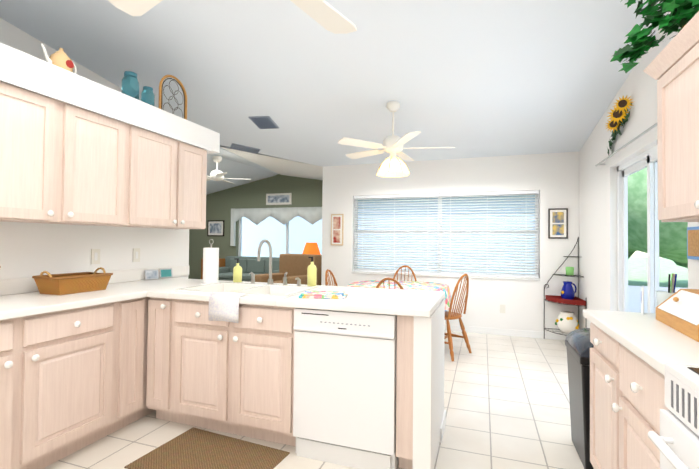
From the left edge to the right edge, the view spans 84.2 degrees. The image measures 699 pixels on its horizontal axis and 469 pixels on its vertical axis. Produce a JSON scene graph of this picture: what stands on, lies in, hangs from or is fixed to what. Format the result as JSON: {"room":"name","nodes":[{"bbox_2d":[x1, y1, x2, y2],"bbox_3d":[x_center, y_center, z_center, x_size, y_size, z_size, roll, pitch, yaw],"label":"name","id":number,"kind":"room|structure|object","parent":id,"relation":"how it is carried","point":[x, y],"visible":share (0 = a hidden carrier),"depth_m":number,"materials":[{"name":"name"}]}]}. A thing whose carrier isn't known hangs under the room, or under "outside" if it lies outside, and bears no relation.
{"room":"kitchen","nodes":[
{"label":"kitchen","id":0,"kind":"room"},
{"bbox_2d":[0,18,188,278],"bbox_3d":[-2.934,-0.676,1.513,0.910,3.887,5.430,0,-1,19],"label":"wall","id":1,"kind":"structure","parent":0,"point":[30,249],"depth_m":3.00,"materials":[{"name":"white paint"}]},
{"bbox_2d":[0,43,67,222],"bbox_3d":[-2.010,-0.557,2.250,0.350,0.950,0.428,0,-1,19],"label":"upper cabinet","id":2,"kind":"object","parent":1,"relation":"attached to","point":[33,90],"depth_m":2.26,"materials":[{"name":"brown wood"}]},
{"bbox_2d":[41,44,76,73],"bbox_3d":[-1.868,-1.116,2.492,0.138,0.178,0.222,0,-1,19],"label":"teapot","id":3,"kind":"object","parent":2,"relation":"on","point":[60,58],"visible":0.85,"depth_m":2.46,"materials":[{"name":"beige ceramic"}]},
{"bbox_2d":[48,71,135,226],"bbox_3d":[-1.860,-0.548,2.682,0.350,0.950,0.487,0,-1,19],"label":"upper cabinet","id":4,"kind":"object","parent":1,"relation":"attached to","point":[75,149],"depth_m":2.65,"materials":[{"name":"brown wood"}]},
{"bbox_2d":[91,249,99,263],"bbox_3d":[-1.947,0.168,2.968,0.008,0.116,0.070,0,-1,19],"label":"electrical outlet plate","id":5,"kind":"object","parent":1,"relation":"attached to","point":[95,256],"depth_m":2.96,"materials":[{"name":"white plastic"}]},
{"bbox_2d":[133,248,139,261],"bbox_3d":[-1.826,0.176,3.318,0.008,0.116,0.070,0,-1,19],"label":"electrical outlet plate","id":6,"kind":"object","parent":1,"relation":"attached to","point":[136,251],"depth_m":3.31,"materials":[{"name":"white plastic"}]},
{"bbox_2d":[132,99,187,228],"bbox_3d":[-1.688,-0.537,3.180,0.350,0.950,0.566,0,-1,19],"label":"upper cabinet","id":7,"kind":"object","parent":1,"relation":"attached to","point":[160,161],"depth_m":3.15,"materials":[{"name":"brown wood"}]},
{"bbox_2d":[121,71,138,99],"bbox_3d":[-1.695,-1.131,2.994,0.120,0.230,0.120,0,-1,19],"label":"mason jar","id":8,"kind":"object","parent":7,"relation":"on","point":[130,85],"visible":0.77,"depth_m":2.95,"materials":[{"name":"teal glass"}]},
{"bbox_2d":[141,86,154,105],"bbox_3d":[-1.642,-1.103,3.149,0.100,0.180,0.100,0,-1,19],"label":"mason jar","id":9,"kind":"object","parent":7,"relation":"on","point":[147,95],"visible":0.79,"depth_m":3.11,"materials":[{"name":"teal glass"}]},
{"bbox_2d":[158,75,186,119],"bbox_3d":[-1.551,-1.203,3.411,0.024,0.391,0.322,0,-1,19],"label":"arch","id":10,"kind":"object","parent":7,"relation":"on","point":[161,89],"visible":0.79,"depth_m":3.40,"materials":[{"name":"brown wood"}]},
{"bbox_2d":[188,121,219,228],"bbox_3d":[-1.547,-0.528,3.588,0.350,0.950,0.591,0,-1,19],"label":"upper cabinet","id":11,"kind":"object","parent":1,"relation":"attached to","point":[202,141],"depth_m":3.57,"materials":[{"name":"brown wood"}]},
{"bbox_2d":[188,162,322,278],"bbox_3d":[-3.389,-0.179,10.190,6.700,3.200,0.150,0,-1,19],"label":"wall","id":12,"kind":"structure","parent":0,"point":[305,192],"depth_m":9.95,"materials":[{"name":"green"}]},
{"bbox_2d":[207,220,224,235],"bbox_3d":[-3.502,-0.161,10.136,0.520,0.420,0.022,0,-1,19],"label":"framed picture","id":13,"kind":"object","parent":12,"relation":"attached to","point":[215,227],"visible":0.98,"depth_m":10.12,"materials":[{"name":"black"}]},
{"bbox_2d":[238,218,288,255],"bbox_3d":[-1.540,0.213,9.573,2.800,1.530,0.050,0,-1,19],"label":"window","id":14,"kind":"structure","parent":12,"relation":"in","point":[240,238],"depth_m":9.99,"materials":[{"name":"white metal"}]},
{"bbox_2d":[230,207,321,245],"bbox_3d":[-1.590,-0.180,9.424,3.046,0.956,0.068,0,-1,19],"label":"valance","id":15,"kind":"object","parent":12,"relation":"attached to","point":[284,216],"visible":0.79,"depth_m":9.49,"materials":[{"name":"white fabric"}]},
{"bbox_2d":[266,193,291,204],"bbox_3d":[-1.747,-0.875,9.544,0.700,0.280,0.022,0,-1,19],"label":"framed picture","id":16,"kind":"object","parent":12,"relation":"attached to","point":[279,199],"visible":1,"depth_m":9.53,"materials":[{"name":"white"}]},
{"bbox_2d":[220,145,296,161],"bbox_3d":[-3.015,-2.156,4.414,11.770,2.050,11.400,0,-1,19],"label":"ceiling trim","id":17,"kind":"structure","parent":0,"point":[257,153],"depth_m":10.24,"materials":[{"name":"white"}]},
{"bbox_2d":[206,147,322,194],"bbox_3d":[-4.731,-1.237,5.015,7.540,2.074,10.850,0,-1,19],"label":"ceiling","id":18,"kind":"structure","parent":0,"point":[253,167],"depth_m":8.07,"materials":[{"name":"white paint"}]},
{"bbox_2d":[207,156,250,183],"bbox_3d":[-2.217,-1.091,6.449,1.046,0.400,1.052,0,-1,19],"label":"room ceiling fan","id":19,"kind":"object","parent":18,"relation":"hanging from","point":[216,175],"visible":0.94,"depth_m":6.37,"materials":[{"name":"white metal"}]},
{"bbox_2d":[302,243,320,254],"bbox_3d":[-0.779,0.784,7.864,0.400,1.240,0.400,0,-1,19],"label":"table lamp","id":20,"kind":"object","parent":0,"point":[311,248],"visible":0.15,"depth_m":7.75,"materials":[{"name":"orange fabric"}]},
{"bbox_2d":[43,331,583,468],"bbox_3d":[-2.855,1.328,4.760,11.270,0.001,11.700,0,-1,19],"label":"floor","id":21,"kind":"structure","parent":0,"point":[506,403],"depth_m":2.72,"materials":[{"name":"tile"}]},
{"bbox_2d":[0,301,123,468],"bbox_3d":[-1.943,0.851,2.041,0.605,0.872,1.094,0,-1,19],"label":"base cabinet","id":22,"kind":"object","parent":21,"relation":"on","point":[73,380],"depth_m":2.12,"materials":[{"name":"brown wood"}]},
{"bbox_2d":[0,265,224,320],"bbox_3d":[-2.022,0.331,1.488,0.833,0.139,4.820,0,-1,19],"label":"countertop","id":23,"kind":"structure","parent":22,"relation":"on","point":[21,297],"depth_m":2.47,"materials":[{"name":"white laminate"}]},
{"bbox_2d":[32,267,112,294],"bbox_3d":[-1.841,0.306,2.590,0.247,0.152,0.388,0,-1,19],"label":"wicker basket","id":24,"kind":"object","parent":23,"relation":"on","point":[63,284],"visible":1,"depth_m":2.49,"materials":[{"name":"brown wicker"}]},
{"bbox_2d":[145,269,158,279],"bbox_3d":[-1.732,0.351,3.390,0.026,0.085,0.110,0,-1,44],"label":"photo frame","id":25,"kind":"object","parent":23,"relation":"on","point":[151,274],"visible":0.93,"depth_m":3.38,"materials":[{"name":"silver metal"}]},
{"bbox_2d":[159,268,171,277],"bbox_3d":[-1.680,0.355,3.541,0.026,0.085,0.110,0,-1,44],"label":"photo frame","id":26,"kind":"object","parent":23,"relation":"on","point":[165,273],"visible":0.96,"depth_m":3.54,"materials":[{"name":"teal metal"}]},
{"bbox_2d":[201,239,219,283],"bbox_3d":[-1.149,0.219,3.210,0.150,0.363,0.150,0,-1,19],"label":"paper towel holder","id":27,"kind":"object","parent":23,"relation":"on","point":[210,265],"visible":1,"depth_m":3.16,"materials":[{"name":"white paper"}]},
{"bbox_2d":[120,297,147,428],"bbox_3d":[-1.732,0.864,2.653,0.605,0.872,0.202,0,-1,19],"label":"base cabinet","id":28,"kind":"object","parent":21,"relation":"on","point":[134,315],"depth_m":2.59,"materials":[{"name":"brown wood"}]},
{"bbox_2d":[144,297,155,415],"bbox_3d":[-1.605,0.872,3.019,0.605,0.872,0.688,0,-1,19],"label":"base cabinet","id":29,"kind":"object","parent":21,"relation":"on","point":[147,411],"depth_m":2.79,"materials":[{"name":"brown wood"}]},
{"bbox_2d":[124,427,289,468],"bbox_3d":[-0.804,1.298,2.231,0.760,0.008,0.500,0,-1,23],"label":"mat","id":30,"kind":"object","parent":21,"relation":"on","point":[194,448],"visible":1,"depth_m":2.27,"materials":[{"name":"brown wicker"}]},
{"bbox_2d":[201,258,224,278],"bbox_3d":[-3.478,1.014,9.867,0.450,0.800,0.430,0,-1,19],"label":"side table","id":31,"kind":"object","parent":21,"relation":"on","point":[221,262],"visible":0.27,"depth_m":9.77,"materials":[{"name":"brown wood"}]},
{"bbox_2d":[146,297,293,445],"bbox_3d":[-0.770,0.875,2.769,1.129,0.872,0.605,0,-1,19],"label":"base cabinet","id":32,"kind":"object","parent":21,"relation":"on","point":[203,371],"depth_m":2.47,"materials":[{"name":"brown wood"}]},
{"bbox_2d":[168,281,444,316],"bbox_3d":[-0.338,0.420,2.715,1.892,0.039,0.828,0,-1,19],"label":"countertop","id":33,"kind":"structure","parent":32,"relation":"on","point":[417,303],"depth_m":2.34,"materials":[{"name":"white laminate"}]},
{"bbox_2d":[208,292,244,322],"bbox_3d":[-0.777,0.458,2.454,0.220,0.176,0.079,0,-1,19],"label":"dish towel","id":34,"kind":"object","parent":33,"relation":"hanging from","point":[223,306],"visible":0.98,"depth_m":2.42,"materials":[{"name":"white fabric"}]},
{"bbox_2d":[233,258,241,281],"bbox_3d":[-0.952,0.304,3.293,0.076,0.200,0.074,0,-1,19],"label":"soap bottle","id":35,"kind":"object","parent":33,"relation":"on","point":[237,272],"visible":1,"depth_m":3.27,"materials":[{"name":"yellow plastic"}]},
{"bbox_2d":[173,239,320,297],"bbox_3d":[-0.706,0.299,2.795,0.866,0.536,0.589,0,-1,19],"label":"sink","id":36,"kind":"object","parent":33,"relation":"in","point":[270,289],"visible":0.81,"depth_m":2.94,"materials":[{"name":"white ceramic"}]},
{"bbox_2d":[307,257,316,285],"bbox_3d":[-0.298,0.291,3.072,0.076,0.230,0.074,0,-1,19],"label":"soap bottle","id":37,"kind":"object","parent":33,"relation":"on","point":[311,274],"visible":1,"depth_m":3.04,"materials":[{"name":"yellow plastic"}]},
{"bbox_2d":[299,291,347,298],"bbox_3d":[-0.163,0.385,2.484,0.290,0.024,0.200,0,-1,5],"label":"dish towel","id":38,"kind":"object","parent":33,"relation":"on","point":[327,294],"visible":1,"depth_m":2.40,"materials":[{"name":"multicoloured fabric"}]},
{"bbox_2d":[218,256,278,281],"bbox_3d":[-2.177,0.968,8.809,1.900,0.880,0.920,0,-1,19],"label":"sofa","id":39,"kind":"object","parent":21,"relation":"on","point":[248,265],"visible":0.33,"depth_m":8.87,"materials":[{"name":"fabric"}]},
{"bbox_2d":[255,254,321,284],"bbox_3d":[-1.108,0.876,7.013,0.900,1.020,0.920,0,-1,34],"label":"armchair","id":40,"kind":"object","parent":21,"relation":"on","point":[293,266],"visible":0.19,"depth_m":7.09,"materials":[{"name":"fabric"}]},
{"bbox_2d":[325,269,337,285],"bbox_3d":[-0.046,0.892,4.644,0.506,0.931,0.456,0,-1,19],"label":"chair","id":41,"kind":"object","parent":21,"relation":"on","point":[326,277],"visible":0.08,"depth_m":4.72,"materials":[{"name":"brown wood"}]},
{"bbox_2d":[293,308,398,468],"bbox_3d":[0.047,0.880,2.458,0.605,0.868,0.587,0,-1,19],"label":"dishwasher","id":42,"kind":"object","parent":21,"relation":"on","point":[344,403],"visible":0.92,"depth_m":2.19,"materials":[{"name":"white metal"}]},
{"bbox_2d":[294,308,413,468],"bbox_3d":[0.065,0.878,2.479,0.783,0.872,0.605,0,-1,19],"label":"base cabinet","id":43,"kind":"object","parent":21,"relation":"on","point":[405,324],"depth_m":2.10,"materials":[{"name":"brown wood"}]},
{"bbox_2d":[376,278,402,288],"bbox_3d":[0.451,0.884,3.928,0.456,0.931,0.506,0,-1,19],"label":"chair","id":44,"kind":"object","parent":21,"relation":"on","point":[388,279],"visible":0.12,"depth_m":3.71,"materials":[{"name":"brown wood"}]},
{"bbox_2d":[393,265,416,280],"bbox_3d":[0.740,0.914,5.467,0.456,0.931,0.506,0,-1,19],"label":"chair","id":45,"kind":"object","parent":21,"relation":"on","point":[405,266],"visible":0.15,"depth_m":5.67,"materials":[{"name":"brown wood"}]},
{"bbox_2d":[444,274,471,360],"bbox_3d":[1.104,0.899,4.433,0.506,0.931,0.456,0,-1,42],"label":"chair","id":46,"kind":"object","parent":21,"relation":"on","point":[450,315],"visible":0.54,"depth_m":4.32,"materials":[{"name":"brown wood"}]},
{"bbox_2d":[544,237,582,338],"bbox_3d":[2.724,0.705,4.913,0.409,1.361,0.410,0,-1,19],"label":"corner shelf","id":47,"kind":"object","parent":21,"relation":"on","point":[567,276],"visible":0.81,"depth_m":5.04,"materials":[{"name":"grey metal"}]},
{"bbox_2d":[546,295,585,305],"bbox_3d":[2.735,0.833,4.917,0.386,0.058,0.386,0,-1,19],"label":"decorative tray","id":48,"kind":"object","parent":47,"relation":"on","point":[559,299],"visible":0.96,"depth_m":4.83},
{"bbox_2d":[561,281,576,299],"bbox_3d":[2.802,0.726,4.938,0.196,0.245,0.158,0,-1,19],"label":"pitcher","id":49,"kind":"object","parent":48,"relation":"on","point":[568,291],"visible":0.9,"depth_m":4.90,"materials":[{"name":"blue ceramic"}]},
{"bbox_2d":[555,311,578,332],"bbox_3d":[2.768,1.115,4.920,0.277,0.250,0.237,0,-1,19],"label":"pot","id":50,"kind":"object","parent":47,"relation":"on","point":[567,322],"visible":1,"depth_m":4.84,"materials":[{"name":"white ceramic"}]},
{"bbox_2d":[566,267,573,274],"bbox_3d":[2.828,0.469,4.966,0.096,0.105,0.094,0,-1,19],"label":"candle jar","id":51,"kind":"object","parent":47,"relation":"on","point":[569,270],"visible":1,"depth_m":4.93,"materials":[{"name":"green glass"}]},
{"bbox_2d":[565,328,593,468],"bbox_3d":[1.494,0.960,2.279,0.326,0.730,0.436,0,-1,19],"label":"trash can","id":52,"kind":"object","parent":21,"relation":"on","point":[578,344],"visible":0.38,"depth_m":2.23,"materials":[{"name":"black plastic"}]},
{"bbox_2d":[590,322,665,468],"bbox_3d":[1.397,0.873,1.484,0.605,0.872,1.000,0,-1,19],"label":"base cabinet","id":53,"kind":"object","parent":21,"relation":"on","point":[627,395],"depth_m":1.58,"materials":[{"name":"brown wood"}]},
{"bbox_2d":[583,309,698,375],"bbox_3d":[0.918,0.334,0.071,0.672,0.139,4.065,0,-1,19],"label":"countertop","id":54,"kind":"structure","parent":53,"relation":"on","point":[651,340],"depth_m":1.49,"materials":[{"name":"white laminate"}]},
{"bbox_2d":[641,285,643,314],"bbox_3d":[1.496,0.334,1.975,0.010,0.140,0.080,0,-1,39],"label":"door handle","id":55,"kind":"object","parent":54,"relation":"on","point":[642,298],"visible":1,"depth_m":1.94,"materials":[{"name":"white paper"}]},
{"bbox_2d":[656,273,676,305],"bbox_3d":[1.571,0.298,1.912,0.086,0.210,0.084,0,-1,19],"label":"pen cup","id":56,"kind":"object","parent":54,"relation":"on","point":[662,296],"visible":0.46,"depth_m":1.89,"materials":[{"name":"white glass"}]},
{"bbox_2d":[656,289,698,341],"bbox_3d":[1.487,0.321,1.564,0.280,0.150,0.462,0,-1,23],"label":"bread box","id":57,"kind":"object","parent":54,"relation":"on","point":[678,310],"visible":1,"depth_m":1.62,"materials":[{"name":"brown wood"}]},
{"bbox_2d":[647,363,698,468],"bbox_3d":[1.080,0.732,0.662,0.737,1.120,0.760,0,-1,19],"label":"range","id":58,"kind":"object","parent":21,"relation":"on","point":[676,442],"visible":1,"depth_m":1.02,"materials":[{"name":"white metal"}]},
{"bbox_3d":[0.587,0.984,4.688,1.140,0.737,0.980,0,-1,19],"label":"dining table","id":59,"kind":"object","parent":21,"relation":"on","visible":0},
{"bbox_2d":[347,280,451,310],"bbox_3d":[0.588,0.811,4.690,1.287,0.400,1.123,0,-1,19],"label":"tablecloth","id":60,"kind":"object","parent":59,"relation":"on","point":[417,285],"visible":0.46,"depth_m":4.57,"materials":[{"name":"multicoloured fabric"}]},
{"bbox_2d":[0,0,668,166],"bbox_3d":[-1.108,-1.722,2.359,6.319,1.129,8.180,0,-1,19],"label":"ceiling","id":61,"kind":"structure","parent":0,"point":[476,78],"depth_m":3.44,"materials":[{"name":"white paint"}]},
{"bbox_2d":[108,0,356,33],"bbox_3d":[-0.376,-1.370,1.177,1.001,1.012,1.001,1,-1,-11],"label":"kitchen ceiling fan","id":62,"kind":"object","parent":61,"relation":"hanging from","point":[326,15],"visible":1,"depth_m":1.55,"materials":[{"name":"white"}]},
{"bbox_2d":[230,143,259,153],"bbox_3d":[-1.522,-1.248,5.635,0.404,0.071,0.205,1,-1,-26],"label":"ceiling vent","id":63,"kind":"object","parent":61,"relation":"in","point":[234,146],"depth_m":5.62,"materials":[{"name":"silver metal"}]},
{"bbox_2d":[248,116,278,128],"bbox_3d":[-1.038,-1.359,4.708,0.265,0.062,0.324,0,-1,10],"label":"ceiling vent","id":64,"kind":"object","parent":61,"relation":"in","point":[263,122],"depth_m":4.68,"materials":[{"name":"silver metal"}]},
{"bbox_2d":[338,101,454,176],"bbox_3d":[0.483,-1.013,4.114,1.226,0.766,1.208,0,-1,19],"label":"ceiling fan","id":65,"kind":"object","parent":61,"relation":"hanging from","point":[392,165],"visible":1,"depth_m":4.00,"materials":[{"name":"white metal"}]},
{"bbox_2d":[413,299,445,468],"bbox_3d":[-0.357,0.879,2.698,1.944,0.872,0.750,0,-1,19],"label":"wall","id":66,"kind":"structure","parent":0,"point":[429,417],"depth_m":2.06,"materials":[{"name":"white paint"}]},
{"bbox_2d":[321,152,578,333],"bbox_3d":[1.376,0.086,5.705,3.800,2.600,0.160,0,-1,19],"label":"wall","id":67,"kind":"structure","parent":0,"point":[553,178],"depth_m":5.41,"materials":[{"name":"white paint"}]},
{"bbox_2d":[331,214,343,245],"bbox_3d":[-0.198,-0.076,6.154,0.210,0.500,0.022,0,-1,19],"label":"picture","id":68,"kind":"object","parent":67,"relation":"attached to","point":[337,223],"visible":1,"depth_m":6.14,"materials":[{"name":"beige"}]},
{"bbox_2d":[352,195,539,280],"bbox_3d":[1.326,0.005,5.708,2.670,1.222,0.170,0,-1,19],"label":"window","id":69,"kind":"structure","parent":67,"relation":"in","point":[459,276],"depth_m":5.71,"materials":[{"name":"white metal"}]},
{"bbox_2d":[353,190,538,277],"bbox_3d":[1.320,-0.011,5.689,2.648,1.186,0.062,0,-1,19],"label":"window blind","id":70,"kind":"object","parent":69,"relation":"attached to","point":[450,195],"visible":0.94,"depth_m":5.63,"materials":[{"name":"white plastic"}]},
{"bbox_2d":[500,305,504,312],"bbox_3d":[2.114,1.028,5.340,0.070,0.116,0.006,0,-1,19],"label":"electrical outlet plate","id":71,"kind":"object","parent":67,"relation":"attached to","point":[502,307],"depth_m":5.34,"materials":[{"name":"white plastic"}]},
{"bbox_2d":[445,324,567,339],"bbox_3d":[1.264,1.341,5.625,3.649,0.085,0.011,0,-1,19],"label":"baseboard","id":72,"kind":"structure","parent":67,"relation":"attached to","point":[510,332],"depth_m":5.29,"materials":[{"name":"white wood"}]},
{"bbox_2d":[548,208,567,238],"bbox_3d":[2.765,-0.146,5.131,0.230,0.400,0.022,0,-1,19],"label":"picture","id":73,"kind":"object","parent":67,"relation":"attached to","point":[557,223],"visible":0.98,"depth_m":5.12,"materials":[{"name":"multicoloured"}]},
{"bbox_2d":[579,7,698,328],"bbox_3d":[1.795,-0.489,1.328,0.150,3.600,8.180,0,-1,19],"label":"wall","id":74,"kind":"structure","parent":0,"point":[598,235],"depth_m":3.90,"materials":[{"name":"white paint"}]},
{"bbox_2d":[606,96,633,155],"bbox_3d":[2.405,-0.970,3.528,0.156,0.416,0.654,0,-1,19],"label":"sunflowers","id":75,"kind":"object","parent":74,"relation":"attached to","point":[618,116],"depth_m":3.39,"materials":[{"name":"yellow plant"}]},
{"bbox_2d":[595,123,656,165],"bbox_3d":[2.280,-0.743,3.081,0.077,0.018,2.040,0,-1,19],"label":"curtain rod","id":76,"kind":"object","parent":74,"relation":"attached to","point":[634,139],"visible":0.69,"depth_m":3.13,"materials":[{"name":"silver metal"}]},
{"bbox_2d":[617,145,658,312],"bbox_3d":[2.409,0.334,3.066,0.060,2.030,1.540,0,-1,19],"label":"door","id":77,"kind":"structure","parent":74,"relation":"in","point":[648,159],"depth_m":3.22,"materials":[{"name":"white metal"}]},
{"bbox_2d":[651,19,698,221],"bbox_3d":[1.577,-0.482,1.444,0.331,0.816,1.103,0,-1,19],"label":"upper cabinet","id":78,"kind":"object","parent":74,"relation":"attached to","point":[672,67],"depth_m":1.80,"materials":[{"name":"brown wood"}]},
{"bbox_2d":[610,0,698,72],"bbox_3d":[1.599,-1.195,1.863,0.529,0.622,0.523,0,-1,19],"label":"ivy plant","id":79,"kind":"object","parent":78,"relation":"on","point":[681,15],"visible":0.94,"depth_m":1.98,"materials":[{"name":"green plant"}]},
{"bbox_2d":[687,226,698,259],"bbox_3d":[1.984,0.048,2.150,0.022,0.190,0.400,0,-1,19],"label":"picture","id":80,"kind":"object","parent":74,"relation":"attached to","point":[692,242],"visible":1,"depth_m":2.27,"materials":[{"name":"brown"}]},
{"label":"outside","id":81,"kind":"structure","parent":0,"visible":0},
{"bbox_2d":[628,257,687,287],"bbox_3d":[8.160,1.645,15.601,55.000,0.015,55.000,0,-1,19],"label":"ground","id":82,"kind":"structure","parent":81,"point":[637,271],"depth_m":17.77,"materials":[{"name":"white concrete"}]},
{"bbox_2d":[241,168,687,273],"bbox_3d":[1.943,-0.478,8.756,26.512,4.750,21.726,0,-1,19],"label":"scenery","id":83,"kind":"structure","parent":82,"relation":"on","point":[672,238],"depth_m":12.80,"materials":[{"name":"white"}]},
{"bbox_2d":[628,285,687,312],"bbox_3d":[4.630,0.011,2.570,4.380,2.700,7.060,0,-1,19],"label":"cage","id":84,"kind":"object","parent":82,"relation":"on","point":[634,298],"depth_m":6.19,"materials":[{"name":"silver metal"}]}
]}

